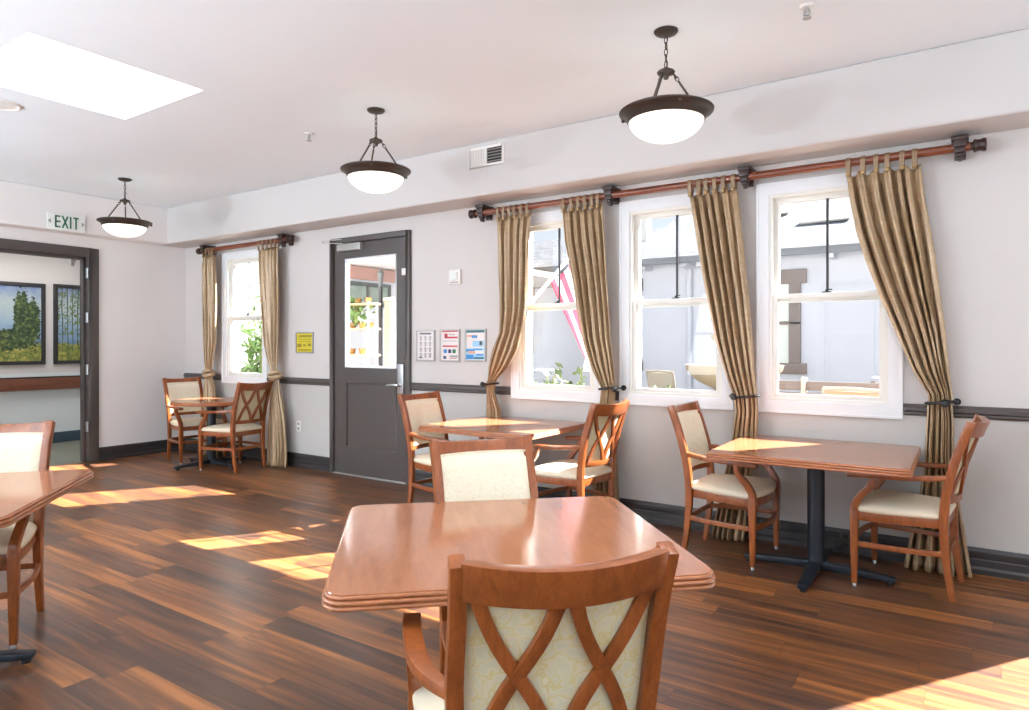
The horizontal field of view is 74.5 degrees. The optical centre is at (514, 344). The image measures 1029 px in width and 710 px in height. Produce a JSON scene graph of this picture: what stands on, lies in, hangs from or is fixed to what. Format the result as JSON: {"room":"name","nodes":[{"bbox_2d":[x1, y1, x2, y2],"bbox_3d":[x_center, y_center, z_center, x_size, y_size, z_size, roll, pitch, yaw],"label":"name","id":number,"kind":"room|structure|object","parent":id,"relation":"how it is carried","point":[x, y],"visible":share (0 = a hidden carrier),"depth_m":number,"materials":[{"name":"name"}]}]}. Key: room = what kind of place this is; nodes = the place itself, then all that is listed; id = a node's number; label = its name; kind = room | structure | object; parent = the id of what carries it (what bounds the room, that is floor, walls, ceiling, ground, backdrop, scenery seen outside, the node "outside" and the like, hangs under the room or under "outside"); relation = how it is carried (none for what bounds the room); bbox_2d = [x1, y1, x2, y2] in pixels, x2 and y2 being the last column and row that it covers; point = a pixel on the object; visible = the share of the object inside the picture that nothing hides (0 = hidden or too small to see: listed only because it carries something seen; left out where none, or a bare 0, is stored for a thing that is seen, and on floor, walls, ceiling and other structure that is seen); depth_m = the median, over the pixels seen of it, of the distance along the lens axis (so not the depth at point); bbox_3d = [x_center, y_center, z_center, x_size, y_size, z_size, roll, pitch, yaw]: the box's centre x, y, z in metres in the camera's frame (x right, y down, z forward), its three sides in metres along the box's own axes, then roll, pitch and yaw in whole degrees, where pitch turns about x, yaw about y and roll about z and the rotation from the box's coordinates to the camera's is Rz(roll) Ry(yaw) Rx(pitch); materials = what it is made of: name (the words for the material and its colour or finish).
{"room":"care facility","nodes":[
{"label":"care facility","id":0,"kind":"room"},
{"bbox_2d":[0,253,79,431],"bbox_3d":[-7.510,-0.050,8.324,0.120,2.900,5.300,0,0,34],"label":"wall","id":1,"kind":"structure","parent":0,"point":[60,406],"depth_m":9.53,"materials":[{"name":"paint"}]},
{"bbox_2d":[0,281,45,364],"bbox_3d":[-6.925,-0.285,9.045,0.040,1.130,1.150,0,0,34],"label":"framed landscape","id":2,"kind":"object","parent":1,"relation":"attached to","point":[22,305],"visible":1,"depth_m":9.29,"materials":[{"name":"paper"}]},
{"bbox_2d":[0,375,79,391],"bbox_3d":[-7.479,0.542,8.182,0.090,0.185,4.900,0,0,34],"label":"handrail","id":3,"kind":"object","parent":1,"relation":"attached to","point":[46,382],"visible":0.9,"depth_m":9.40,"materials":[{"name":"brown wood"}]},
{"bbox_2d":[52,430,79,442],"bbox_3d":[-7.487,1.325,8.236,0.016,0.150,5.180,0,0,34],"label":"baseboard","id":4,"kind":"structure","parent":1,"relation":"attached to","point":[64,436],"depth_m":9.75,"materials":[{"name":"grey wood"}]},
{"bbox_2d":[53,284,79,363],"bbox_3d":[-6.306,-0.290,9.957,0.040,1.140,0.845,0,0,34],"label":"framed landscape","id":5,"kind":"object","parent":1,"relation":"attached to","point":[66,298],"visible":0.44,"depth_m":9.74,"materials":[{"name":"paper"}]},
{"bbox_2d":[0,226,184,446],"bbox_3d":[-6.996,-0.320,5.377,0.160,3.440,9.000,0,0,34],"label":"wall","id":6,"kind":"structure","parent":0,"point":[142,286],"depth_m":8.52,"materials":[{"name":"paint"}]},
{"bbox_2d":[0,238,98,461],"bbox_3d":[-5.644,0.124,7.355,0.197,2.551,2.030,0,0,34],"label":"door frame","id":7,"kind":"structure","parent":6,"relation":"in","point":[88,257],"depth_m":8.07,"materials":[{"name":"black paint"}]},
{"bbox_2d":[99,439,184,460],"bbox_3d":[-6.923,1.321,5.316,0.030,0.157,8.980,0,0,34],"label":"baseboard","id":8,"kind":"structure","parent":6,"relation":"attached to","point":[143,448],"depth_m":8.50,"materials":[{"name":"black paint"}]},
{"bbox_2d":[0,440,1028,709],"bbox_3d":[-2.272,1.450,2.258,15.560,0.100,9.460,0,0,34],"label":"floor","id":9,"kind":"structure","parent":0,"point":[166,588],"depth_m":3.43,"materials":[{"name":"brown wood"}]},
{"bbox_2d":[0,421,55,648],"bbox_3d":[-2.638,0.905,3.328,0.610,0.994,0.675,0,0,-15],"label":"armchair","id":10,"kind":"object","parent":9,"relation":"on","point":[24,447],"visible":0.64,"depth_m":3.51,"materials":[{"name":"brown wood"}]},
{"bbox_2d":[0,469,93,663],"bbox_3d":[-2.534,1.022,2.870,1.047,0.757,1.047,0,0,-16],"label":"dining table","id":11,"kind":"object","parent":9,"relation":"on","point":[22,494],"visible":1,"depth_m":2.98,"materials":[{"name":"brown wood"}]},
{"bbox_2d":[162,377,228,464],"bbox_3d":[-3.950,0.905,8.285,0.675,0.994,0.610,0,0,39],"label":"armchair","id":12,"kind":"object","parent":9,"relation":"on","point":[181,388],"visible":0.73,"depth_m":8.27,"materials":[{"name":"brown wood"}]},
{"bbox_2d":[170,397,245,470],"bbox_3d":[-3.517,1.022,7.851,0.861,0.757,0.861,0,0,34],"label":"dining table","id":13,"kind":"object","parent":9,"relation":"on","point":[211,403],"visible":0.74,"depth_m":7.76,"materials":[{"name":"brown wood"}]},
{"bbox_2d":[196,380,272,472],"bbox_3d":[-3.111,0.905,7.635,0.675,0.994,0.610,0,0,27],"label":"armchair","id":14,"kind":"object","parent":9,"relation":"on","point":[250,402],"visible":1,"depth_m":7.50,"materials":[{"name":"brown wood"}]},
{"bbox_2d":[397,391,483,502],"bbox_3d":[-0.604,0.905,5.639,0.675,0.994,0.610,0,0,37],"label":"armchair","id":15,"kind":"object","parent":9,"relation":"on","point":[419,409],"visible":0.49,"depth_m":5.64,"materials":[{"name":"brown wood"}]},
{"bbox_2d":[429,435,538,674],"bbox_3d":[-0.046,0.905,2.733,0.610,0.994,0.675,0,0,-22],"label":"armchair","id":16,"kind":"object","parent":9,"relation":"on","point":[495,468],"visible":0.33,"depth_m":2.94,"materials":[{"name":"beige fabric"}]},
{"bbox_2d":[419,416,584,439],"bbox_3d":[-0.073,1.022,5.473,1.047,0.757,0.977,0,0,34],"label":"dining table","id":17,"kind":"object","parent":9,"relation":"on","point":[482,426],"visible":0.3,"depth_m":5.30,"materials":[{"name":"brown wood"}]},
{"bbox_2d":[322,496,714,611],"bbox_3d":[-0.037,1.022,2.303,1.097,0.757,1.012,0,0,-9],"label":"dining table","id":18,"kind":"object","parent":9,"relation":"on","point":[388,556],"visible":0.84,"depth_m":2.17,"materials":[{"name":"brown wood"}]},
{"bbox_2d":[402,541,678,709],"bbox_3d":[0.049,0.905,1.609,0.610,0.994,0.675,0,0,-11],"label":"armchair","id":19,"kind":"object","parent":9,"relation":"on","point":[587,636],"visible":1,"depth_m":1.37,"materials":[{"name":"brown wood"}]},
{"bbox_2d":[532,399,629,497],"bbox_3d":[0.489,0.905,5.051,0.675,0.994,0.610,0,0,40],"label":"armchair","id":20,"kind":"object","parent":9,"relation":"on","point":[599,440],"visible":0.77,"depth_m":4.90,"materials":[{"name":"brown wood"}]},
{"bbox_2d":[667,401,779,569],"bbox_3d":[1.401,0.905,4.587,0.675,0.994,0.610,0,0,36],"label":"armchair","id":21,"kind":"object","parent":9,"relation":"on","point":[745,493],"visible":0.89,"depth_m":4.50,"materials":[{"name":"brown wood"}]},
{"bbox_2d":[706,434,921,592],"bbox_3d":[1.856,1.022,4.167,1.077,0.757,0.997,0,0,34],"label":"dining table","id":22,"kind":"object","parent":9,"relation":"on","point":[817,456],"visible":0.97,"depth_m":4.10,"materials":[{"name":"cherry laminate"},{"name":"black cast iron"}]},
{"bbox_2d":[847,414,989,602],"bbox_3d":[2.365,0.905,3.951,0.675,0.994,0.610,0,0,39],"label":"armchair","id":23,"kind":"object","parent":9,"relation":"on","point":[884,508],"visible":0.9,"depth_m":3.82,"materials":[{"name":"brown wood"}]},
{"bbox_2d":[0,0,1028,207],"bbox_3d":[-1.468,-1.800,1.627,13.520,0.120,9.320,0,0,34],"label":"ceiling","id":24,"kind":"structure","parent":0,"point":[444,74],"depth_m":4.24,"materials":[{"name":"paint"}]},
{"bbox_2d":[0,99,21,110],"bbox_3d":[-3.721,-1.734,4.896,0.260,0.012,0.260,0,0,34],"label":"ceiling light","id":25,"kind":"object","parent":24,"relation":"attached to","point":[5,105],"visible":1,"depth_m":4.93,"materials":[{"name":"white plastic"}]},
{"bbox_2d":[0,32,203,119],"bbox_3d":[-2.860,-2.025,4.500,1.118,0.571,1.098,0,0,34],"label":"skylight window","id":26,"kind":"structure","parent":24,"relation":"attached to","point":[33,64],"depth_m":4.91,"materials":[{"name":"white glass"}]},
{"bbox_2d":[96,177,152,237],"bbox_3d":[-4.097,-1.433,7.117,0.516,0.614,0.516,0,0,34],"label":"pendant light","id":27,"kind":"object","parent":24,"relation":"hanging from","point":[125,227],"visible":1,"depth_m":7.00,"materials":[{"name":"white glass"}]},
{"bbox_2d":[304,132,313,141],"bbox_3d":[-1.691,-1.707,5.573,0.076,0.066,0.076,0,0,34],"label":"sprinkler head","id":28,"kind":"object","parent":24,"relation":"attached to","point":[309,134],"visible":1,"depth_m":5.56},
{"bbox_2d":[340,107,410,193],"bbox_3d":[-1.028,-1.433,5.022,0.516,0.614,0.516,0,0,34],"label":"pendant light","id":29,"kind":"object","parent":24,"relation":"hanging from","point":[375,177],"visible":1,"depth_m":4.90,"materials":[{"name":"white glass"}]},
{"bbox_2d":[619,25,713,143],"bbox_3d":[0.841,-1.433,3.757,0.516,0.614,0.516,0,0,34],"label":"pendant light","id":30,"kind":"object","parent":24,"relation":"hanging from","point":[669,118],"visible":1,"depth_m":3.63,"materials":[{"name":"white glass"}]},
{"bbox_2d":[799,2,814,20],"bbox_3d":[1.504,-1.707,3.478,0.076,0.066,0.076,0,0,34],"label":"sprinkler head","id":31,"kind":"object","parent":24,"relation":"attached to","point":[805,7],"visible":1,"depth_m":3.47},
{"bbox_2d":[185,127,1028,553],"bbox_3d":[1.037,-0.320,5.463,13.360,3.440,0.160,0,0,34],"label":"wall","id":32,"kind":"structure","parent":0,"point":[978,205],"depth_m":4.89,"materials":[{"name":"paint"}]},
{"bbox_2d":[221,248,268,382],"bbox_3d":[-3.265,-0.333,8.369,0.916,1.631,0.200,0,0,34],"label":"window","id":33,"kind":"structure","parent":32,"relation":"in","point":[231,318],"depth_m":8.51,"materials":[{"name":"white paint"}]},
{"bbox_2d":[196,233,293,255],"bbox_3d":[-3.265,-1.183,8.178,1.834,0.146,0.173,0,0,34],"label":"curtain rod","id":34,"kind":"object","parent":32,"relation":"attached to","point":[282,238],"visible":0.92,"depth_m":8.03,"materials":[{"name":"brown wood"}]},
{"bbox_2d":[202,247,218,456],"bbox_3d":[-3.816,0.086,8.509,0.303,2.615,0.151,0,0,27],"label":"curtain","id":35,"kind":"object","parent":34,"relation":"hanging from","point":[209,281],"visible":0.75,"depth_m":8.48,"materials":[{"name":"brown fabric"}]},
{"bbox_2d":[257,238,286,467],"bbox_3d":[-2.787,0.086,7.800,0.514,2.615,0.151,0,0,28],"label":"curtain","id":36,"kind":"object","parent":34,"relation":"hanging from","point":[267,258],"visible":0.99,"depth_m":7.76,"materials":[{"name":"brown fabric"}]},
{"bbox_2d":[297,421,300,431],"bbox_3d":[-2.469,0.935,7.739,0.072,0.120,0.009,0,0,34],"label":"wall outlet","id":37,"kind":"object","parent":32,"relation":"attached to","point":[298,422],"visible":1,"depth_m":7.73,"materials":[{"name":"white plastic"}]},
{"bbox_2d":[295,332,313,352],"bbox_3d":[-2.381,-0.020,7.674,0.300,0.240,0.018,0,0,34],"label":"framed notice","id":38,"kind":"object","parent":32,"relation":"attached to","point":[304,341],"visible":1,"depth_m":7.67,"materials":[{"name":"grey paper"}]},
{"bbox_2d":[322,230,411,484],"bbox_3d":[-1.525,0.126,7.094,1.189,2.549,0.256,0,0,34],"label":"door","id":39,"kind":"structure","parent":32,"relation":"in","point":[367,436],"depth_m":7.10,"materials":[{"name":"grey paint"}]},
{"bbox_2d":[416,330,434,360],"bbox_3d":[-0.875,0.013,6.652,0.240,0.305,0.018,0,0,34],"label":"framed notice","id":40,"kind":"object","parent":32,"relation":"attached to","point":[425,339],"visible":1,"depth_m":6.65,"materials":[{"name":"grey paper"}]},
{"bbox_2d":[440,329,459,361],"bbox_3d":[-0.619,0.010,6.479,0.243,0.310,0.018,0,0,34],"label":"framed notice","id":41,"kind":"object","parent":32,"relation":"attached to","point":[449,338],"visible":1,"depth_m":6.47,"materials":[{"name":"grey paper"}]},
{"bbox_2d":[449,269,461,284],"bbox_3d":[-0.569,-0.640,6.425,0.140,0.140,0.050,0,0,34],"label":"fire alarm strobe","id":42,"kind":"object","parent":32,"relation":"attached to","point":[455,276],"visible":1,"depth_m":6.40,"materials":[{"name":"white plastic"}]},
{"bbox_2d":[465,329,486,361],"bbox_3d":[-0.364,0.007,6.305,0.245,0.306,0.018,0,0,34],"label":"framed notice","id":43,"kind":"object","parent":32,"relation":"attached to","point":[475,339],"visible":1,"depth_m":6.30,"materials":[{"name":"paper"}]},
{"bbox_2d":[480,382,498,386],"bbox_3d":[-0.201,0.355,6.088,0.155,0.048,0.220,0,0,24],"label":"tieback","id":44,"kind":"object","parent":32,"relation":"attached to","point":[482,384],"visible":0.88,"depth_m":6.01,"materials":[{"name":"black metal"}]},
{"bbox_2d":[533,257,568,302],"bbox_3d":[0.264,-0.510,6.681,1.105,1.140,0.081,0,0,-31],"label":"flag pole","id":45,"kind":"object","parent":32,"relation":"attached to","point":[564,263],"visible":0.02,"depth_m":6.73,"materials":[{"name":"white paint"}]},
{"bbox_2d":[551,265,589,368],"bbox_3d":[0.716,-0.137,6.793,0.636,1.802,0.365,0,0,23],"label":"flag","id":46,"kind":"object","parent":45,"relation":"hanging from","point":[567,289],"visible":0.2,"depth_m":6.76,"materials":[{"name":"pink fabric"}]},
{"bbox_2d":[511,205,603,402],"bbox_3d":[0.401,-0.333,5.882,0.916,1.631,0.200,0,0,34],"label":"window","id":47,"kind":"structure","parent":32,"relation":"in","point":[522,386],"depth_m":5.93,"materials":[{"name":"white paint"}]},
{"bbox_2d":[160,28,1028,247],"bbox_3d":[0.955,-1.510,5.198,13.200,0.460,0.370,0,0,34],"label":"soffit","id":48,"kind":"structure","parent":32,"relation":"attached to","point":[979,86],"depth_m":4.71,"materials":[{"name":"paint"}]},
{"bbox_2d":[468,142,503,168],"bbox_3d":[-0.245,-1.608,5.781,0.380,0.175,0.012,0,0,34],"label":"air vent","id":49,"kind":"object","parent":48,"relation":"attached to","point":[493,154],"visible":1,"depth_m":5.78,"materials":[{"name":"white plastic"}]},
{"bbox_2d":[185,438,1028,581],"bbox_3d":[1.050,1.321,5.339,13.200,0.157,0.030,0,0,34],"label":"baseboard","id":50,"kind":"structure","parent":32,"relation":"attached to","point":[983,561],"depth_m":4.75,"materials":[{"name":"black paint"}]},
{"bbox_2d":[598,385,625,391],"bbox_3d":[0.770,0.350,5.417,0.200,0.048,0.215,0,0,34],"label":"tieback","id":51,"kind":"object","parent":32,"relation":"attached to","point":[623,387],"visible":0.98,"depth_m":5.36,"materials":[{"name":"black metal"}]},
{"bbox_2d":[619,188,734,409],"bbox_3d":[1.278,-0.333,5.287,0.916,1.631,0.200,0,0,34],"label":"window","id":52,"kind":"structure","parent":32,"relation":"in","point":[631,213],"depth_m":5.42,"materials":[{"name":"white paint"}]},
{"bbox_2d":[468,134,986,221],"bbox_3d":[1.221,-1.183,5.135,3.876,0.146,0.173,0,0,34],"label":"curtain rod","id":53,"kind":"object","parent":32,"relation":"attached to","point":[960,144],"visible":1,"depth_m":4.76,"materials":[{"name":"brown wood"}]},
{"bbox_2d":[486,203,531,438],"bbox_3d":[-0.061,0.086,5.951,0.496,2.615,0.092,0,0,33],"label":"curtain","id":54,"kind":"object","parent":53,"relation":"hanging from","point":[512,234],"visible":0.68,"depth_m":5.92,"materials":[{"name":"brown fabric"}]},
{"bbox_2d":[561,193,618,500],"bbox_3d":[0.611,0.086,5.486,0.530,2.615,0.102,0,0,34],"label":"curtain","id":55,"kind":"object","parent":53,"relation":"hanging from","point":[584,236],"visible":0.62,"depth_m":5.46,"materials":[{"name":"brown fabric"}]},
{"bbox_2d":[687,174,757,540],"bbox_3d":[1.497,0.087,4.885,0.503,2.615,0.112,0,0,36],"label":"curtain","id":56,"kind":"object","parent":53,"relation":"hanging from","point":[716,215],"visible":0.78,"depth_m":4.84,"materials":[{"name":"tan woven fabric"}]},
{"bbox_2d":[845,148,971,577],"bbox_3d":[2.453,0.087,4.237,0.686,2.615,0.120,0,0,34],"label":"curtain","id":57,"kind":"object","parent":53,"relation":"hanging from","point":[889,207],"visible":0.84,"depth_m":4.21,"materials":[{"name":"brown fabric"}]},
{"bbox_2d":[729,393,760,399],"bbox_3d":[1.638,0.370,4.829,0.236,0.048,0.215,0,0,34],"label":"tieback","id":58,"kind":"object","parent":32,"relation":"attached to","point":[733,396],"visible":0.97,"depth_m":4.76,"materials":[{"name":"black metal"}]},
{"bbox_2d":[840,531,849,549],"bbox_3d":[2.214,1.310,4.526,0.072,0.120,0.009,0,0,34],"label":"wall outlet","id":59,"kind":"object","parent":32,"relation":"attached to","point":[844,535],"visible":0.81,"depth_m":4.53,"materials":[{"name":"black plastic"}]},
{"bbox_2d":[924,398,960,406],"bbox_3d":[2.647,0.355,4.168,0.226,0.048,0.166,0,0,-26],"label":"tieback","id":60,"kind":"object","parent":32,"relation":"attached to","point":[944,403],"visible":0.96,"depth_m":4.10,"materials":[{"name":"black metal"}]},
{"label":"outside","id":61,"kind":"structure","parent":0,"visible":0},
{"bbox_3d":[10.683,1.490,17.045,44.000,0.100,29.840,0,0,34],"label":"ground","id":62,"kind":"structure","parent":61,"visible":0},
{"bbox_2d":[241,263,260,367],"bbox_3d":[-4.994,-0.360,15.801,0.150,3.600,15.500,0,0,34],"label":"wall","id":63,"kind":"structure","parent":62,"relation":"on","point":[254,270],"depth_m":14.56,"materials":[{"name":"white paint"}]},
{"bbox_2d":[241,320,261,372],"bbox_3d":[-3.967,0.494,10.660,0.933,1.893,0.936,0,0,34],"label":"bamboo","id":64,"kind":"object","parent":62,"relation":"on","point":[251,353],"visible":0.26,"depth_m":10.55,"materials":[{"name":"green plant"}]},
{"bbox_2d":[241,283,261,372],"bbox_3d":[-4.337,0.124,11.843,1.232,2.635,0.946,0,0,-10],"label":"bamboo","id":65,"kind":"object","parent":62,"relation":"on","point":[252,298],"visible":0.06,"depth_m":11.73,"materials":[{"name":"green plant"}]},
{"bbox_2d":[350,302,380,365],"bbox_3d":[-2.192,0.430,9.430,0.720,2.020,0.200,0,0,34],"label":"plant stand","id":66,"kind":"object","parent":62,"relation":"on","point":[367,304],"visible":0.47,"depth_m":9.25,"materials":[{"name":"white paint"}]},
{"bbox_2d":[350,348,355,353],"bbox_3d":[-2.275,0.096,9.486,0.108,0.078,0.108,0,0,34],"label":"plant pot","id":67,"kind":"object","parent":66,"relation":"on","point":[352,350],"visible":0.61,"depth_m":9.45,"materials":[{"name":"orange ceramic"}]},
{"bbox_2d":[359,322,365,327],"bbox_3d":[-2.110,-0.264,9.374,0.108,0.078,0.108,0,0,34],"label":"plant pot","id":68,"kind":"object","parent":66,"relation":"on","point":[361,324],"visible":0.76,"depth_m":9.34,"materials":[{"name":"yellow ceramic"}]},
{"bbox_2d":[359,348,365,353],"bbox_3d":[-2.110,0.096,9.374,0.108,0.078,0.108,0,0,34],"label":"plant pot","id":69,"kind":"object","parent":66,"relation":"on","point":[362,350],"visible":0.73,"depth_m":9.34,"materials":[{"name":"gold metal"}]},
{"bbox_2d":[350,296,375,330],"bbox_3d":[-2.185,-0.429,9.419,0.580,0.501,0.668,0,0,-15],"label":"potted flower","id":70,"kind":"object","parent":66,"relation":"on","point":[355,313],"visible":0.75,"depth_m":9.40,"materials":[{"name":"green plant"}]},
{"bbox_2d":[350,303,380,305],"bbox_3d":[-2.192,-0.552,9.430,0.720,0.025,0.200,0,0,34],"label":"shelf","id":71,"kind":"object","parent":66,"relation":"attached to","point":[353,304],"depth_m":9.27,"materials":[{"name":"white wood"}]},
{"bbox_2d":[350,328,380,329],"bbox_3d":[-2.192,-0.212,9.430,0.720,0.025,0.200,0,0,34],"label":"shelf","id":72,"kind":"object","parent":66,"relation":"attached to","point":[350,328],"depth_m":9.24,"materials":[{"name":"white wood"}]},
{"bbox_2d":[350,354,380,355],"bbox_3d":[-2.192,0.147,9.430,0.720,0.025,0.200,0,0,34],"label":"shelf","id":73,"kind":"object","parent":66,"relation":"attached to","point":[350,354],"depth_m":9.24,"materials":[{"name":"white wood"}]},
{"bbox_2d":[365,297,371,302],"bbox_3d":[-2.010,-0.604,9.306,0.108,0.078,0.108,0,0,34],"label":"plant pot","id":74,"kind":"object","parent":66,"relation":"on","point":[367,299],"visible":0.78,"depth_m":9.27,"materials":[{"name":"yellow ceramic"}]},
{"bbox_2d":[377,269,383,365],"bbox_3d":[-1.940,0.175,9.802,0.180,2.530,0.176,0,0,34],"label":"lamp post","id":75,"kind":"object","parent":62,"relation":"on","point":[380,273],"visible":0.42,"depth_m":9.78,"materials":[{"name":"black metal"}]},
{"bbox_2d":[383,297,394,366],"bbox_3d":[-1.766,0.385,9.684,0.220,2.110,0.220,0,0,34],"label":"porch post","id":76,"kind":"object","parent":62,"relation":"on","point":[389,302],"visible":0.39,"depth_m":9.62,"materials":[{"name":"beige paint"}]},
{"bbox_2d":[350,256,561,383],"bbox_3d":[-0.725,0.040,12.181,1.880,2.800,5.780,0,0,34],"label":"porch wing","id":77,"kind":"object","parent":62,"relation":"on","point":[363,273],"visible":0.07,"depth_m":10.76,"materials":[{"name":"grey paint"}]},
{"bbox_2d":[350,306,383,365],"bbox_3d":[-2.337,0.365,10.736,0.025,1.950,0.900,0,0,34],"label":"shade","id":78,"kind":"object","parent":77,"relation":"hanging from","point":[358,339],"depth_m":10.69,"materials":[{"name":"fabric"}]},
{"bbox_2d":[533,363,589,385],"bbox_3d":[0.572,0.830,8.352,0.825,1.224,0.909,0,0,-17],"label":"shrub","id":79,"kind":"object","parent":62,"relation":"on","point":[558,372],"visible":0.06,"depth_m":8.35,"materials":[{"name":"green plant"}]},
{"bbox_2d":[646,370,675,388],"bbox_3d":[2.291,0.901,9.780,0.624,1.078,0.512,0,0,-36],"label":"patio chair","id":80,"kind":"object","parent":62,"relation":"on","point":[660,378],"visible":0.29,"depth_m":9.60,"materials":[{"name":"beige plastic"}]},
{"bbox_2d":[533,197,878,392],"bbox_3d":[9.105,-1.040,11.602,21.300,4.960,4.420,0,0,34],"label":"building","id":81,"kind":"structure","parent":62,"relation":"on","point":[832,341],"depth_m":13.15,"materials":[{"name":"grey paint"}]},
{"bbox_2d":[779,284,788,362],"bbox_3d":[4.649,-0.390,12.559,0.870,1.460,0.020,0,0,34],"label":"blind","id":82,"kind":"object","parent":81,"relation":"hanging from","point":[784,288],"depth_m":12.36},
{"bbox_2d":[780,210,789,214],"bbox_3d":[5.487,-2.803,14.552,0.802,0.122,0.161,0,0,34],"label":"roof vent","id":83,"kind":"object","parent":81,"relation":"attached to","point":[785,212],"depth_m":14.34,"materials":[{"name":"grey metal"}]},
{"bbox_2d":[799,215,850,224],"bbox_3d":[5.988,-2.403,13.064,0.902,0.122,0.161,0,0,34],"label":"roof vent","id":84,"kind":"object","parent":81,"relation":"attached to","point":[846,218],"depth_m":13.00,"materials":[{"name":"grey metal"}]},
{"bbox_2d":[685,334,783,390],"bbox_3d":[2.879,0.540,8.890,1.240,1.800,1.240,0,0,34],"label":"fountain","id":85,"kind":"object","parent":62,"relation":"on","point":[705,374],"visible":0.12,"depth_m":8.65,"materials":[{"name":"stone"}]},
{"bbox_2d":[685,364,783,389],"bbox_3d":[2.879,0.455,8.890,1.240,0.370,1.240,0,0,34],"label":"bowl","id":86,"kind":"object","parent":85,"relation":"on","point":[705,374],"depth_m":8.64,"materials":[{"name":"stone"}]},
{"bbox_2d":[779,377,878,394],"bbox_3d":[3.026,0.900,7.183,1.460,1.080,0.560,0,0,34],"label":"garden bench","id":87,"kind":"object","parent":62,"relation":"on","point":[803,385],"visible":0.14,"depth_m":7.29,"materials":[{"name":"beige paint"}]},
{"bbox_2d":[822,387,878,396],"bbox_3d":[3.095,0.901,5.970,0.624,1.078,0.512,0,0,-41],"label":"patio chair","id":88,"kind":"object","parent":62,"relation":"on","point":[843,391],"visible":0.2,"depth_m":5.78,"materials":[{"name":"beige fabric"}]},
{"bbox_2d":[825,391,878,396],"bbox_3d":[2.918,0.685,5.817,0.106,0.571,0.460,0,0,-41],"label":"cushion","id":89,"kind":"object","parent":88,"relation":"on","point":[843,393],"depth_m":5.76,"materials":[{"name":"beige fabric"}]},
{"bbox_3d":[-4.039,-0.320,-2.163,13.520,3.440,0.160,0,0,34],"label":"wall","id":90,"kind":"structure","parent":0,"visible":0},
{"bbox_2d":[47,212,84,232],"bbox_3d":[-5.071,-1.375,7.651,0.033,0.190,0.385,0,0,34],"label":"exit sign","id":91,"kind":"object","parent":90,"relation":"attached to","point":[55,221],"visible":1,"depth_m":7.63,"materials":[{"name":"white plastic"}]},
{"bbox_2d":[0,180,166,244],"bbox_3d":[-6.937,-1.510,5.126,0.220,0.460,8.650,0,0,34],"label":"soffit","id":92,"kind":"structure","parent":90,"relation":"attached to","point":[23,206],"depth_m":7.72,"materials":[{"name":"paint"}]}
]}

